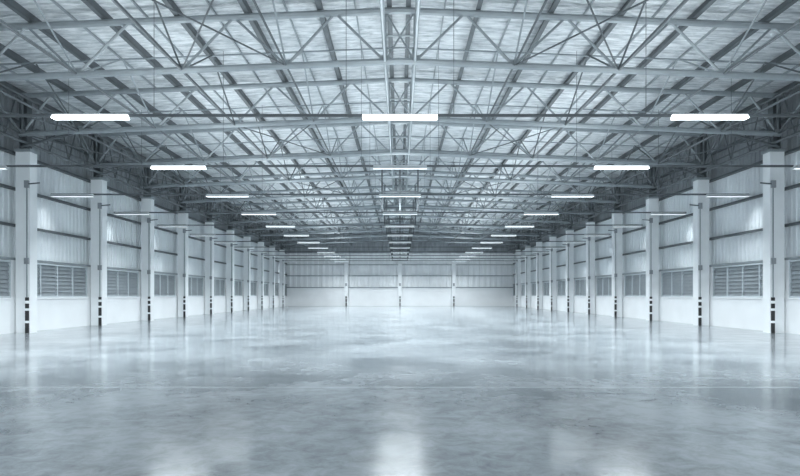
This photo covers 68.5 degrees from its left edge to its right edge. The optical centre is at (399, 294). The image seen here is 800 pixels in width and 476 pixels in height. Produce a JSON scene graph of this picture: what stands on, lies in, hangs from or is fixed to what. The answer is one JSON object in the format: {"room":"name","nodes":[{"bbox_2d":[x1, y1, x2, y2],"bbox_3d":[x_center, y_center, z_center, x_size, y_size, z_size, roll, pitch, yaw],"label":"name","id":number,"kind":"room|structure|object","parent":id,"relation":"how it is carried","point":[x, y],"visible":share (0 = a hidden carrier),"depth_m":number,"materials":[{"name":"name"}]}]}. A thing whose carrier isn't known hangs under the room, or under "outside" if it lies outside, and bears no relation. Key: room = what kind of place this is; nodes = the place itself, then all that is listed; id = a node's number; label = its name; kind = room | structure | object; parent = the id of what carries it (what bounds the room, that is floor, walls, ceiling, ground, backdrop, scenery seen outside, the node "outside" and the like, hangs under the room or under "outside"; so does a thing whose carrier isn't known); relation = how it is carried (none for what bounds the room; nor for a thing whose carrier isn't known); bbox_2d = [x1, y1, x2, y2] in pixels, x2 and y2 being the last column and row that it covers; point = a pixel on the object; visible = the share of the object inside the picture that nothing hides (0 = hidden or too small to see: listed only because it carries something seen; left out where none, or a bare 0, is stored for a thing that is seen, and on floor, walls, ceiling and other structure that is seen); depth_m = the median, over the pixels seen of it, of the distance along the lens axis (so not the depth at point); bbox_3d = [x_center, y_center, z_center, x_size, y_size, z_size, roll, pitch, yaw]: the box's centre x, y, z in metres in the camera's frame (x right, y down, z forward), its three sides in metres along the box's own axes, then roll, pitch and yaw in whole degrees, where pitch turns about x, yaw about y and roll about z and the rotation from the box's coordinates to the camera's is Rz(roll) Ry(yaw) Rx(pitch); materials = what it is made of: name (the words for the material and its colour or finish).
{"room":"warehouse","nodes":[
{"label":"warehouse","id":0,"kind":"room"},
{"bbox_2d":[0,112,286,284],"bbox_3d":[-16.350,-4.460,36.450,0.200,5.980,96.700,0,0,0],"label":"trim","id":1,"kind":"structure","parent":0,"point":[16,121],"depth_m":30.83,"materials":[{"name":"metal"}]},
{"bbox_2d":[0,86,287,333],"bbox_3d":[-16.435,-3.600,36.450,0.630,10.400,96.700,0,0,0],"label":"wall","id":2,"kind":"structure","parent":0,"point":[64,312],"depth_m":31.34,"materials":[{"name":"white metal"}]},
{"bbox_2d":[0,259,11,297],"bbox_3d":[-16.410,-0.665,21.700,0.340,1.690,6.000,0,0,0],"label":"window","id":3,"kind":"structure","parent":2,"relation":"in","point":[5,265],"depth_m":24.36,"materials":[{"name":"grey metal"}]},
{"bbox_2d":[12,260,87,297],"bbox_3d":[-16.410,-0.665,27.700,0.340,1.690,6.000,0,0,0],"label":"window","id":4,"kind":"structure","parent":2,"relation":"in","point":[53,280],"depth_m":28.14,"materials":[{"name":"grey metal"}]},
{"bbox_2d":[88,267,138,296],"bbox_3d":[-16.410,-0.665,33.700,0.340,1.690,6.000,0,0,0],"label":"window","id":5,"kind":"structure","parent":2,"relation":"in","point":[120,283],"depth_m":34.40,"materials":[{"name":"grey metal"}]},
{"bbox_2d":[139,271,175,296],"bbox_3d":[-16.410,-0.665,39.700,0.340,1.690,6.000,0,0,0],"label":"window","id":6,"kind":"structure","parent":2,"relation":"in","point":[164,284],"depth_m":40.60,"materials":[{"name":"grey"}]},
{"bbox_2d":[176,275,202,296],"bbox_3d":[-16.410,-0.665,45.700,0.340,1.690,6.000,0,0,0],"label":"window","id":7,"kind":"structure","parent":2,"relation":"in","point":[195,284],"depth_m":46.62,"materials":[{"name":"grey"}]},
{"bbox_2d":[203,277,224,295],"bbox_3d":[-16.410,-0.665,51.700,0.340,1.690,6.000,0,0,0],"label":"window","id":8,"kind":"structure","parent":2,"relation":"in","point":[219,284],"depth_m":52.79,"materials":[{"name":"grey"}]},
{"bbox_2d":[225,279,241,295],"bbox_3d":[-16.410,-0.665,57.700,0.340,1.690,6.000,0,0,0],"label":"window","id":9,"kind":"structure","parent":2,"relation":"in","point":[237,284],"depth_m":59.02,"materials":[{"name":"grey"}]},
{"bbox_2d":[242,281,256,295],"bbox_3d":[-16.410,-0.665,63.700,0.340,1.690,6.000,0,0,0],"label":"window","id":10,"kind":"structure","parent":2,"relation":"in","point":[253,284],"depth_m":65.08,"materials":[{"name":"grey"}]},
{"bbox_2d":[256,282,267,295],"bbox_3d":[-16.410,-0.665,69.700,0.340,1.690,6.000,0,0,0],"label":"window","id":11,"kind":"structure","parent":2,"relation":"in","point":[265,284],"depth_m":70.97,"materials":[{"name":"grey"}]},
{"bbox_2d":[268,283,277,295],"bbox_3d":[-16.410,-0.665,75.700,0.340,1.690,6.000,0,0,0],"label":"window","id":12,"kind":"structure","parent":2,"relation":"in","point":[276,285],"depth_m":77.22,"materials":[{"name":"grey"}]},
{"bbox_2d":[278,284,286,295],"bbox_3d":[-16.410,-0.665,81.700,0.340,1.690,6.000,0,0,0],"label":"window","id":13,"kind":"structure","parent":2,"relation":"in","point":[278,284],"depth_m":83.82,"materials":[{"name":"grey"}]},
{"bbox_2d":[0,306,799,475],"bbox_3d":[0.000,1.750,36.600,33.600,0.300,97.000,0,0,0],"label":"floor","id":14,"kind":"structure","parent":0,"point":[287,390],"depth_m":9.27,"materials":[{"name":"concrete"}]},
{"bbox_2d":[14,98,39,332],"bbox_3d":[-15.639,-3.368,24.925,1.082,9.936,0.650,0,0,0],"label":"column","id":15,"kind":"structure","parent":14,"relation":"on","point":[26,177],"depth_m":24.70,"materials":[{"name":"white paint"}]},
{"bbox_2d":[90,137,109,325],"bbox_3d":[-15.639,-3.368,30.925,1.082,9.936,0.650,0,0,0],"label":"column","id":16,"kind":"structure","parent":14,"relation":"on","point":[99,204],"depth_m":30.70,"materials":[{"name":"white paint"}]},
{"bbox_2d":[140,167,157,320],"bbox_3d":[-15.639,-3.368,36.925,1.082,9.936,0.650,0,0,0],"label":"column","id":17,"kind":"structure","parent":14,"relation":"on","point":[147,202],"depth_m":36.70,"materials":[{"name":"white paint"}]},
{"bbox_2d":[177,180,191,316],"bbox_3d":[-15.639,-3.368,42.925,1.082,9.936,0.650,0,0,0],"label":"column","id":18,"kind":"structure","parent":14,"relation":"on","point":[182,217],"depth_m":42.70,"materials":[{"name":"white paint"}]},
{"bbox_2d":[204,197,217,313],"bbox_3d":[-15.639,-3.368,48.925,1.082,9.936,0.650,0,0,0],"label":"column","id":19,"kind":"structure","parent":14,"relation":"on","point":[209,240],"depth_m":48.70,"materials":[{"name":"white paint"}]},
{"bbox_2d":[226,206,237,311],"bbox_3d":[-15.639,-3.368,54.925,1.082,9.936,0.650,0,0,0],"label":"column","id":20,"kind":"structure","parent":14,"relation":"on","point":[229,246],"depth_m":54.70,"materials":[{"name":"white metal"}]},
{"bbox_2d":[243,215,253,310],"bbox_3d":[-15.639,-3.368,60.925,1.082,9.936,0.650,0,0,0],"label":"column","id":21,"kind":"structure","parent":14,"relation":"on","point":[247,251],"depth_m":60.70,"materials":[{"name":"white metal"}]},
{"bbox_2d":[258,222,266,308],"bbox_3d":[-15.639,-3.368,66.925,1.082,9.936,0.650,0,0,0],"label":"column","id":22,"kind":"structure","parent":14,"relation":"on","point":[260,244],"depth_m":66.70,"materials":[{"name":"white paint"}]},
{"bbox_2d":[269,230,275,307],"bbox_3d":[-15.639,-3.368,72.925,1.082,9.936,0.650,0,0,0],"label":"column","id":23,"kind":"structure","parent":14,"relation":"on","point":[271,247],"depth_m":72.70,"materials":[{"name":"white paint"}]},
{"bbox_2d":[279,242,284,306],"bbox_3d":[-15.639,-3.368,78.925,1.082,9.936,0.650,0,0,0],"label":"column","id":24,"kind":"structure","parent":14,"relation":"on","point":[281,262],"depth_m":78.70,"materials":[{"name":"white paint"}]},
{"bbox_2d":[344,252,348,305],"bbox_3d":[-7.700,-2.250,84.300,0.640,7.700,0.600,0,0,0],"label":"wall column","id":25,"kind":"structure","parent":14,"relation":"on","point":[345,253],"depth_m":84.11,"materials":[{"name":"white paint"}]},
{"bbox_2d":[398,253,401,305],"bbox_3d":[0.000,-2.250,84.300,0.640,7.700,0.600,0,0,0],"label":"wall column","id":26,"kind":"structure","parent":14,"relation":"on","point":[399,263],"depth_m":84.11,"materials":[{"name":"white paint"}]},
{"bbox_2d":[451,252,455,305],"bbox_3d":[7.700,-2.250,84.300,0.640,7.700,0.600,0,0,0],"label":"wall column","id":27,"kind":"structure","parent":14,"relation":"on","point":[453,253],"depth_m":84.11,"materials":[{"name":"white paint"}]},
{"bbox_2d":[515,242,520,306],"bbox_3d":[15.639,-3.368,78.925,1.082,9.936,0.650,0,0,0],"label":"column","id":28,"kind":"structure","parent":14,"relation":"on","point":[517,262],"depth_m":78.70,"materials":[{"name":"white paint"}]},
{"bbox_2d":[524,230,530,307],"bbox_3d":[15.639,-3.368,72.925,1.082,9.936,0.650,0,0,0],"label":"column","id":29,"kind":"structure","parent":14,"relation":"on","point":[527,247],"depth_m":72.70,"materials":[{"name":"white paint"}]},
{"bbox_2d":[533,222,541,308],"bbox_3d":[15.639,-3.368,66.925,1.082,9.936,0.650,0,0,0],"label":"column","id":30,"kind":"structure","parent":14,"relation":"on","point":[538,244],"depth_m":66.70,"materials":[{"name":"white paint"}]},
{"bbox_2d":[546,215,556,310],"bbox_3d":[15.639,-3.368,60.925,1.082,9.936,0.650,0,0,0],"label":"column","id":31,"kind":"structure","parent":14,"relation":"on","point":[552,251],"depth_m":60.70,"materials":[{"name":"white paint"}]},
{"bbox_2d":[562,206,573,311],"bbox_3d":[15.639,-3.368,54.925,1.082,9.936,0.650,0,0,0],"label":"column","id":32,"kind":"structure","parent":14,"relation":"on","point":[569,246],"depth_m":54.70,"materials":[{"name":"white paint"}]},
{"bbox_2d":[582,197,595,313],"bbox_3d":[15.639,-3.368,48.925,1.082,9.936,0.650,0,0,0],"label":"column","id":33,"kind":"structure","parent":14,"relation":"on","point":[590,240],"depth_m":48.70,"materials":[{"name":"white paint"}]},
{"bbox_2d":[608,180,622,316],"bbox_3d":[15.639,-3.368,42.925,1.082,9.936,0.650,0,0,0],"label":"column","id":34,"kind":"structure","parent":14,"relation":"on","point":[616,217],"depth_m":42.70,"materials":[{"name":"white paint"}]},
{"bbox_2d":[642,167,659,320],"bbox_3d":[15.639,-3.368,36.925,1.082,9.936,0.650,0,0,0],"label":"column","id":35,"kind":"structure","parent":14,"relation":"on","point":[652,202],"depth_m":36.70,"materials":[{"name":"white paint"}]},
{"bbox_2d":[690,137,709,325],"bbox_3d":[15.639,-3.368,30.925,1.082,9.936,0.650,0,0,0],"label":"column","id":36,"kind":"structure","parent":14,"relation":"on","point":[700,204],"depth_m":30.70,"materials":[{"name":"white paint"}]},
{"bbox_2d":[760,98,785,332],"bbox_3d":[15.639,-3.368,24.925,1.082,9.936,0.650,0,0,0],"label":"column","id":37,"kind":"structure","parent":14,"relation":"on","point":[773,177],"depth_m":24.70,"materials":[{"name":"white paint"}]},
{"bbox_2d":[0,0,799,232],"bbox_3d":[0.000,-9.029,36.600,33.400,0.801,97.000,0,0,0],"label":"ceiling","id":38,"kind":"structure","parent":0,"point":[342,37],"depth_m":24.16,"materials":[{"name":"metal"}]},
{"bbox_2d":[0,0,799,250],"bbox_3d":[0.000,-7.702,36.361,31.802,2.807,96.577,0,0,0],"label":"roof","id":39,"kind":"structure","parent":0,"point":[381,2],"depth_m":26.22,"materials":[{"name":"grey metal"}]},
{"bbox_2d":[381,169,418,257],"bbox_3d":[0.000,-6.032,56.850,2.130,2.735,46.890,0,0,0],"label":"gantry","id":40,"kind":"object","parent":39,"relation":"hanging from","point":[382,191],"visible":0.8,"depth_m":39.41,"materials":[{"name":"metal"}]},
{"bbox_2d":[157,169,642,225],"bbox_3d":[0.000,-6.838,39.300,32.400,4.406,0.060,0,0,0],"label":"rail","id":41,"kind":"object","parent":39,"relation":"hanging from","point":[220,169],"visible":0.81,"depth_m":39.27,"materials":[{"name":"metal"}]},
{"bbox_2d":[158,225,187,226],"bbox_3d":[-15.100,-4.610,39.129,1.920,0.160,0.278,0,0,0],"label":"fluorescent light","id":42,"kind":"object","parent":41,"relation":"attached to","point":[158,225],"visible":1,"depth_m":39.05,"materials":[{"name":"grey plastic"}]},
{"bbox_2d":[266,225,294,226],"bbox_3d":[-7.950,-4.610,39.129,1.920,0.160,0.278,0,0,0],"label":"fluorescent light","id":43,"kind":"object","parent":41,"relation":"attached to","point":[266,225],"visible":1,"depth_m":39.02,"materials":[{"name":"grey plastic"}]},
{"bbox_2d":[386,225,413,226],"bbox_3d":[0.000,-4.610,39.129,1.920,0.160,0.278,0,0,0],"label":"fluorescent light","id":44,"kind":"object","parent":41,"relation":"attached to","point":[386,225],"visible":1,"depth_m":39.02,"materials":[{"name":"grey plastic"}]},
{"bbox_2d":[505,225,533,226],"bbox_3d":[7.950,-4.610,39.129,1.920,0.160,0.278,0,0,0],"label":"fluorescent light","id":45,"kind":"object","parent":41,"relation":"attached to","point":[505,225],"visible":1,"depth_m":39.02,"materials":[{"name":"grey plastic"}]},
{"bbox_2d":[612,225,641,226],"bbox_3d":[15.100,-4.610,39.129,1.920,0.160,0.278,0,0,0],"label":"fluorescent light","id":46,"kind":"object","parent":41,"relation":"attached to","point":[612,225],"visible":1,"depth_m":39.05,"materials":[{"name":"grey plastic"}]},
{"bbox_2d":[214,196,585,241],"bbox_3d":[0.000,-6.838,51.300,32.400,4.406,0.060,0,0,0],"label":"rail","id":47,"kind":"object","parent":39,"relation":"hanging from","point":[262,196],"visible":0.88,"depth_m":51.28,"materials":[{"name":"metal"}]},
{"bbox_2d":[252,213,547,251],"bbox_3d":[0.000,-6.838,63.300,32.400,4.406,0.060,0,0,0],"label":"rail","id":48,"kind":"object","parent":39,"relation":"hanging from","point":[340,213],"visible":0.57,"depth_m":63.27,"materials":[{"name":"metal"}]},
{"bbox_2d":[207,185,592,220],"bbox_3d":[0.000,-7.634,48.600,31.920,2.952,0.220,0,0,0],"label":"roof truss","id":49,"kind":"object","parent":39,"relation":"attached to","point":[389,186],"depth_m":48.52,"materials":[{"name":"grey metal"}]},
{"bbox_2d":[228,197,571,228],"bbox_3d":[0.000,-7.634,54.600,31.920,2.952,0.220,0,0,0],"label":"roof truss","id":50,"kind":"object","parent":39,"relation":"attached to","point":[390,198],"depth_m":54.52,"materials":[{"name":"grey metal"}]},
{"bbox_2d":[246,207,553,233],"bbox_3d":[0.000,-7.634,60.600,31.920,2.952,0.220,0,0,0],"label":"roof truss","id":51,"kind":"object","parent":39,"relation":"attached to","point":[297,227],"depth_m":60.52,"materials":[{"name":"grey metal"}]},
{"bbox_2d":[260,217,539,240],"bbox_3d":[0.000,-7.634,66.600,31.920,2.952,0.220,0,0,0],"label":"roof truss","id":52,"kind":"object","parent":39,"relation":"attached to","point":[368,230],"depth_m":66.53,"materials":[{"name":"grey metal"}]},
{"bbox_2d":[272,221,527,244],"bbox_3d":[0.000,-7.634,72.600,31.920,2.952,0.220,0,0,0],"label":"roof truss","id":53,"kind":"object","parent":39,"relation":"attached to","point":[397,221],"depth_m":72.52,"materials":[{"name":"grey metal"}]},
{"bbox_2d":[281,227,518,248],"bbox_3d":[0.000,-7.634,78.600,31.920,2.952,0.220,0,0,0],"label":"roof truss","id":54,"kind":"object","parent":39,"relation":"attached to","point":[293,244],"depth_m":78.51,"materials":[{"name":"grey metal"}]},
{"bbox_2d":[286,231,513,305],"bbox_3d":[0.000,-3.900,84.825,33.400,11.000,0.450,0,0,0],"label":"wall","id":55,"kind":"structure","parent":0,"point":[309,283],"depth_m":84.75,"materials":[{"name":"metal"}]},
{"bbox_2d":[0,0,799,116],"bbox_3d":[0.000,-6.838,15.300,32.400,4.406,0.060,0,0,0],"label":"rail","id":56,"kind":"object","parent":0,"point":[453,114],"visible":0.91,"depth_m":15.27,"materials":[{"name":"metal"}]},
{"bbox_2d":[51,114,129,119],"bbox_3d":[-7.950,-4.610,15.129,1.920,0.160,0.278,0,0,0],"label":"fluorescent light","id":57,"kind":"object","parent":56,"relation":"attached to","point":[54,116],"visible":1,"depth_m":15.05,"materials":[{"name":"white plastic"}]},
{"bbox_2d":[362,114,437,119],"bbox_3d":[0.000,-4.610,15.129,1.920,0.160,0.278,0,0,0],"label":"fluorescent light","id":58,"kind":"object","parent":56,"relation":"attached to","point":[364,116],"visible":1,"depth_m":15.03,"materials":[{"name":"white plastic"}]},
{"bbox_2d":[670,114,748,119],"bbox_3d":[7.950,-4.610,15.129,1.920,0.160,0.278,0,0,0],"label":"fluorescent light","id":59,"kind":"object","parent":56,"relation":"attached to","point":[673,116],"visible":1,"depth_m":15.05,"materials":[{"name":"white plastic"}]},
{"bbox_2d":[7,45,792,166],"bbox_3d":[0.000,-6.838,21.300,32.400,4.406,0.060,0,0,0],"label":"rail","id":60,"kind":"object","parent":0,"point":[223,165],"visible":0.86,"depth_m":21.27,"materials":[{"name":"metal"}]},
{"bbox_2d":[151,165,205,168],"bbox_3d":[-7.950,-4.610,21.129,1.920,0.160,0.278,0,0,0],"label":"fluorescent light","id":61,"kind":"object","parent":60,"relation":"attached to","point":[152,166],"visible":1,"depth_m":21.06,"materials":[{"name":"white plastic"}]},
{"bbox_2d":[373,165,426,168],"bbox_3d":[0.000,-4.610,21.129,1.920,0.160,0.278,0,0,0],"label":"fluorescent light","id":62,"kind":"object","parent":60,"relation":"attached to","point":[374,166],"visible":1,"depth_m":21.05,"materials":[{"name":"grey plastic"}]},
{"bbox_2d":[594,165,648,168],"bbox_3d":[7.950,-4.610,21.129,1.920,0.160,0.278,0,0,0],"label":"fluorescent light","id":63,"kind":"object","parent":60,"relation":"attached to","point":[595,166],"visible":1,"depth_m":21.06,"materials":[{"name":"white plastic"}]},
{"bbox_2d":[94,110,705,194],"bbox_3d":[0.000,-6.838,27.300,32.400,4.406,0.060,0,0,0],"label":"rail","id":64,"kind":"object","parent":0,"point":[141,110],"visible":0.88,"depth_m":27.27,"materials":[{"name":"metal"}]},
{"bbox_2d":[50,194,93,196],"bbox_3d":[-15.100,-4.610,27.129,1.920,0.160,0.278,0,0,0],"label":"fluorescent light","id":65,"kind":"object","parent":64,"relation":"attached to","point":[51,195],"visible":1,"depth_m":27.04,"materials":[{"name":"grey plastic"}]},
{"bbox_2d":[206,194,248,196],"bbox_3d":[-7.950,-4.610,27.129,1.920,0.160,0.278,0,0,0],"label":"fluorescent light","id":66,"kind":"object","parent":64,"relation":"attached to","point":[207,195],"visible":1,"depth_m":27.04,"materials":[{"name":"grey plastic"}]},
{"bbox_2d":[379,194,420,196],"bbox_3d":[0.000,-4.610,27.129,1.920,0.160,0.278,0,0,0],"label":"fluorescent light","id":67,"kind":"object","parent":64,"relation":"attached to","point":[380,195],"visible":1,"depth_m":27.04,"materials":[{"name":"grey plastic"}]},
{"bbox_2d":[551,194,593,196],"bbox_3d":[7.950,-4.610,27.129,1.920,0.160,0.278,0,0,0],"label":"fluorescent light","id":68,"kind":"object","parent":64,"relation":"attached to","point":[552,195],"visible":1,"depth_m":27.04,"materials":[{"name":"grey plastic"}]},
{"bbox_2d":[706,194,749,196],"bbox_3d":[15.100,-4.610,27.129,1.920,0.160,0.278,0,0,0],"label":"fluorescent light","id":69,"kind":"object","parent":64,"relation":"attached to","point":[707,195],"visible":1,"depth_m":27.04,"materials":[{"name":"grey plastic"}]},
{"bbox_2d":[149,212,650,212],"bbox_3d":[0.000,-6.838,33.300,32.400,4.406,0.060,0,0,0],"label":"rail","id":70,"kind":"object","parent":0,"point":[149,212],"visible":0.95,"depth_m":33.27,"materials":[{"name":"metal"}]},
{"bbox_2d":[114,212,149,214],"bbox_3d":[-15.100,-4.610,33.129,1.920,0.160,0.278,0,0,0],"label":"fluorescent light","id":71,"kind":"object","parent":70,"relation":"attached to","point":[115,213],"visible":1,"depth_m":33.06,"materials":[{"name":"grey plastic"}]},
{"bbox_2d":[241,212,275,214],"bbox_3d":[-7.950,-4.610,33.129,1.920,0.160,0.278,0,0,0],"label":"fluorescent light","id":72,"kind":"object","parent":70,"relation":"attached to","point":[242,213],"visible":1,"depth_m":33.06,"materials":[{"name":"grey plastic"}]},
{"bbox_2d":[383,212,416,214],"bbox_3d":[0.000,-4.610,33.129,1.920,0.160,0.278,0,0,0],"label":"fluorescent light","id":73,"kind":"object","parent":70,"relation":"attached to","point":[384,213],"visible":1,"depth_m":33.06,"materials":[{"name":"grey plastic"}]},
{"bbox_2d":[524,212,558,214],"bbox_3d":[7.950,-4.610,33.129,1.920,0.160,0.278,0,0,0],"label":"fluorescent light","id":74,"kind":"object","parent":70,"relation":"attached to","point":[525,213],"visible":1,"depth_m":33.06,"materials":[{"name":"grey plastic"}]},
{"bbox_2d":[650,212,685,214],"bbox_3d":[15.100,-4.610,33.129,1.920,0.160,0.278,0,0,0],"label":"fluorescent light","id":75,"kind":"object","parent":70,"relation":"attached to","point":[652,213],"visible":1,"depth_m":33.06,"materials":[{"name":"grey plastic"}]},
{"bbox_2d":[216,234,583,234],"bbox_3d":[0.000,-6.838,45.300,32.400,4.406,0.060,0,0,0],"label":"rail","id":76,"kind":"object","parent":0,"point":[216,234],"visible":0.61,"depth_m":45.27,"materials":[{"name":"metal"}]},
{"bbox_2d":[190,234,215,235],"bbox_3d":[-15.100,-4.610,45.129,1.920,0.160,0.278,0,0,0],"label":"fluorescent light","id":77,"kind":"object","parent":76,"relation":"attached to","point":[190,234],"visible":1,"depth_m":45.06,"materials":[{"name":"grey plastic"}]},
{"bbox_2d":[284,234,308,235],"bbox_3d":[-7.950,-4.610,45.129,1.920,0.160,0.278,0,0,0],"label":"fluorescent light","id":78,"kind":"object","parent":76,"relation":"attached to","point":[284,234],"visible":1,"depth_m":45.04,"materials":[{"name":"grey plastic"}]},
{"bbox_2d":[387,234,412,235],"bbox_3d":[0.000,-4.610,45.129,1.920,0.160,0.278,0,0,0],"label":"fluorescent light","id":79,"kind":"object","parent":76,"relation":"attached to","point":[387,234],"visible":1,"depth_m":45.04,"materials":[{"name":"grey plastic"}]},
{"bbox_2d":[491,234,515,235],"bbox_3d":[7.950,-4.610,45.129,1.920,0.160,0.278,0,0,0],"label":"fluorescent light","id":80,"kind":"object","parent":76,"relation":"attached to","point":[491,234],"visible":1,"depth_m":45.04,"materials":[{"name":"grey plastic"}]},
{"bbox_2d":[584,234,609,235],"bbox_3d":[15.100,-4.610,45.129,1.920,0.160,0.278,0,0,0],"label":"fluorescent light","id":81,"kind":"object","parent":76,"relation":"attached to","point":[584,234],"visible":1,"depth_m":45.06,"materials":[{"name":"grey plastic"}]},
{"bbox_2d":[276,258,523,258],"bbox_3d":[0.000,-6.838,75.300,32.400,4.406,0.060,0,0,0],"label":"rail","id":82,"kind":"object","parent":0,"point":[276,258],"visible":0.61,"depth_m":75.26,"materials":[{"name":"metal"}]},
{"bbox_2d":[285,260,514,260],"bbox_3d":[0.000,-6.838,80.100,32.400,4.406,0.060,0,0,0],"label":"rail","id":83,"kind":"object","parent":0,"point":[285,260],"visible":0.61,"depth_m":80.08,"materials":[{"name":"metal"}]},
{"bbox_2d":[280,255,519,255],"bbox_3d":[0.000,-6.838,69.300,32.400,4.406,0.060,0,0,0],"label":"rail","id":84,"kind":"object","parent":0,"point":[280,255],"visible":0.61,"depth_m":69.27,"materials":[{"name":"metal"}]},
{"bbox_2d":[264,255,279,256],"bbox_3d":[-15.100,-4.610,69.129,1.920,0.160,0.278,0,0,0],"label":"fluorescent light","id":85,"kind":"object","parent":84,"relation":"attached to","point":[264,255],"visible":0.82,"depth_m":69.12,"materials":[{"name":"grey plastic"}]},
{"bbox_2d":[324,255,340,256],"bbox_3d":[-7.950,-4.610,69.129,1.920,0.160,0.278,0,0,0],"label":"fluorescent light","id":86,"kind":"object","parent":84,"relation":"attached to","point":[324,255],"visible":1,"depth_m":69.13,"materials":[{"name":"grey plastic"}]},
{"bbox_2d":[392,255,407,256],"bbox_3d":[0.000,-4.610,69.129,1.920,0.160,0.278,0,0,0],"label":"fluorescent light","id":87,"kind":"object","parent":84,"relation":"attached to","point":[392,255],"visible":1,"depth_m":69.12,"materials":[{"name":"grey plastic"}]},
{"bbox_2d":[459,255,475,256],"bbox_3d":[7.950,-4.610,69.129,1.920,0.160,0.278,0,0,0],"label":"fluorescent light","id":88,"kind":"object","parent":84,"relation":"attached to","point":[459,255],"visible":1,"depth_m":69.13,"materials":[{"name":"grey plastic"}]},
{"bbox_2d":[0,0,799,233],"bbox_3d":[-0.036,-8.860,36.425,32.152,0.894,96.450,0,0,0],"label":"roof purlins","id":89,"kind":"structure","parent":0,"point":[13,5],"depth_m":24.29,"materials":[{"name":"grey metal"}]},
{"bbox_2d":[0,7,799,80],"bbox_3d":[0.000,-7.634,18.600,31.920,2.952,0.220,0,0,0],"label":"roof truss","id":90,"kind":"object","parent":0,"point":[339,13],"depth_m":18.52,"materials":[{"name":"grey metal"}]},
{"bbox_2d":[18,77,781,147],"bbox_3d":[0.000,-7.634,24.600,31.920,2.952,0.220,0,0,0],"label":"roof truss","id":91,"kind":"object","parent":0,"point":[63,133],"depth_m":24.52,"materials":[{"name":"grey metal"}]},
{"bbox_2d":[93,121,706,176],"bbox_3d":[0.000,-7.634,30.600,31.920,2.952,0.220,0,0,0],"label":"roof truss","id":92,"kind":"object","parent":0,"point":[383,153],"depth_m":30.52,"materials":[{"name":"grey metal"}]},
{"bbox_2d":[144,149,655,195],"bbox_3d":[0.000,-7.634,36.600,31.920,2.952,0.220,0,0,0],"label":"roof truss","id":93,"kind":"object","parent":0,"point":[238,182],"depth_m":36.52,"materials":[{"name":"grey metal"}]},
{"bbox_2d":[180,169,619,209],"bbox_3d":[0.000,-7.634,42.600,31.920,2.952,0.220,0,0,0],"label":"roof truss","id":94,"kind":"object","parent":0,"point":[206,201],"depth_m":42.52,"materials":[{"name":"grey metal"}]},
{"bbox_2d":[512,86,799,333],"bbox_3d":[16.435,-3.600,36.450,0.630,10.400,96.700,0,0,0],"label":"wall","id":95,"kind":"structure","parent":0,"point":[731,312],"depth_m":32.57,"materials":[{"name":"white paint"}]},
{"bbox_2d":[513,284,521,295],"bbox_3d":[16.410,-0.665,81.700,0.340,1.690,6.000,0,0,0],"label":"window","id":96,"kind":"structure","parent":95,"relation":"in","point":[521,284],"depth_m":83.82,"materials":[{"name":"grey"}]},
{"bbox_2d":[522,283,531,295],"bbox_3d":[16.410,-0.665,75.700,0.340,1.690,6.000,0,0,0],"label":"window","id":97,"kind":"structure","parent":95,"relation":"in","point":[523,285],"depth_m":77.22,"materials":[{"name":"grey"}]},
{"bbox_2d":[532,282,543,295],"bbox_3d":[16.410,-0.665,69.700,0.340,1.690,6.000,0,0,0],"label":"window","id":98,"kind":"structure","parent":95,"relation":"in","point":[533,284],"depth_m":70.97,"materials":[{"name":"grey"}]},
{"bbox_2d":[543,281,557,295],"bbox_3d":[16.410,-0.665,63.700,0.340,1.690,6.000,0,0,0],"label":"window","id":99,"kind":"structure","parent":95,"relation":"in","point":[546,284],"depth_m":65.08,"materials":[{"name":"grey"}]},
{"bbox_2d":[558,279,574,295],"bbox_3d":[16.410,-0.665,57.700,0.340,1.690,6.000,0,0,0],"label":"window","id":100,"kind":"structure","parent":95,"relation":"in","point":[561,284],"depth_m":59.02,"materials":[{"name":"grey"}]},
{"bbox_2d":[575,277,596,295],"bbox_3d":[16.410,-0.665,51.700,0.340,1.690,6.000,0,0,0],"label":"window","id":101,"kind":"structure","parent":95,"relation":"in","point":[580,284],"depth_m":52.79,"materials":[{"name":"grey"}]},
{"bbox_2d":[597,275,623,296],"bbox_3d":[16.410,-0.665,45.700,0.340,1.690,6.000,0,0,0],"label":"window","id":102,"kind":"structure","parent":95,"relation":"in","point":[604,284],"depth_m":46.62,"materials":[{"name":"grey"}]},
{"bbox_2d":[624,271,660,296],"bbox_3d":[16.410,-0.665,39.700,0.340,1.690,6.000,0,0,0],"label":"window","id":103,"kind":"structure","parent":95,"relation":"in","point":[634,284],"depth_m":40.60,"materials":[{"name":"grey"}]},
{"bbox_2d":[661,267,711,296],"bbox_3d":[16.410,-0.665,33.700,0.340,1.690,6.000,0,0,0],"label":"window","id":104,"kind":"structure","parent":95,"relation":"in","point":[676,283],"depth_m":34.40,"materials":[{"name":"grey metal"}]},
{"bbox_2d":[712,260,787,297],"bbox_3d":[16.410,-0.665,27.700,0.340,1.690,6.000,0,0,0],"label":"window","id":105,"kind":"structure","parent":95,"relation":"in","point":[743,280],"depth_m":28.14,"materials":[{"name":"grey metal"}]},
{"bbox_2d":[788,259,799,297],"bbox_3d":[16.410,-0.665,21.700,0.340,1.690,6.000,0,0,0],"label":"window","id":106,"kind":"structure","parent":95,"relation":"in","point":[793,265],"depth_m":24.36,"materials":[{"name":"grey metal"}]},
{"bbox_2d":[513,112,799,284],"bbox_3d":[16.350,-4.460,36.450,0.200,5.980,96.700,0,0,0],"label":"trim","id":107,"kind":"structure","parent":0,"point":[783,121],"depth_m":30.83,"materials":[{"name":"metal"}]}
]}

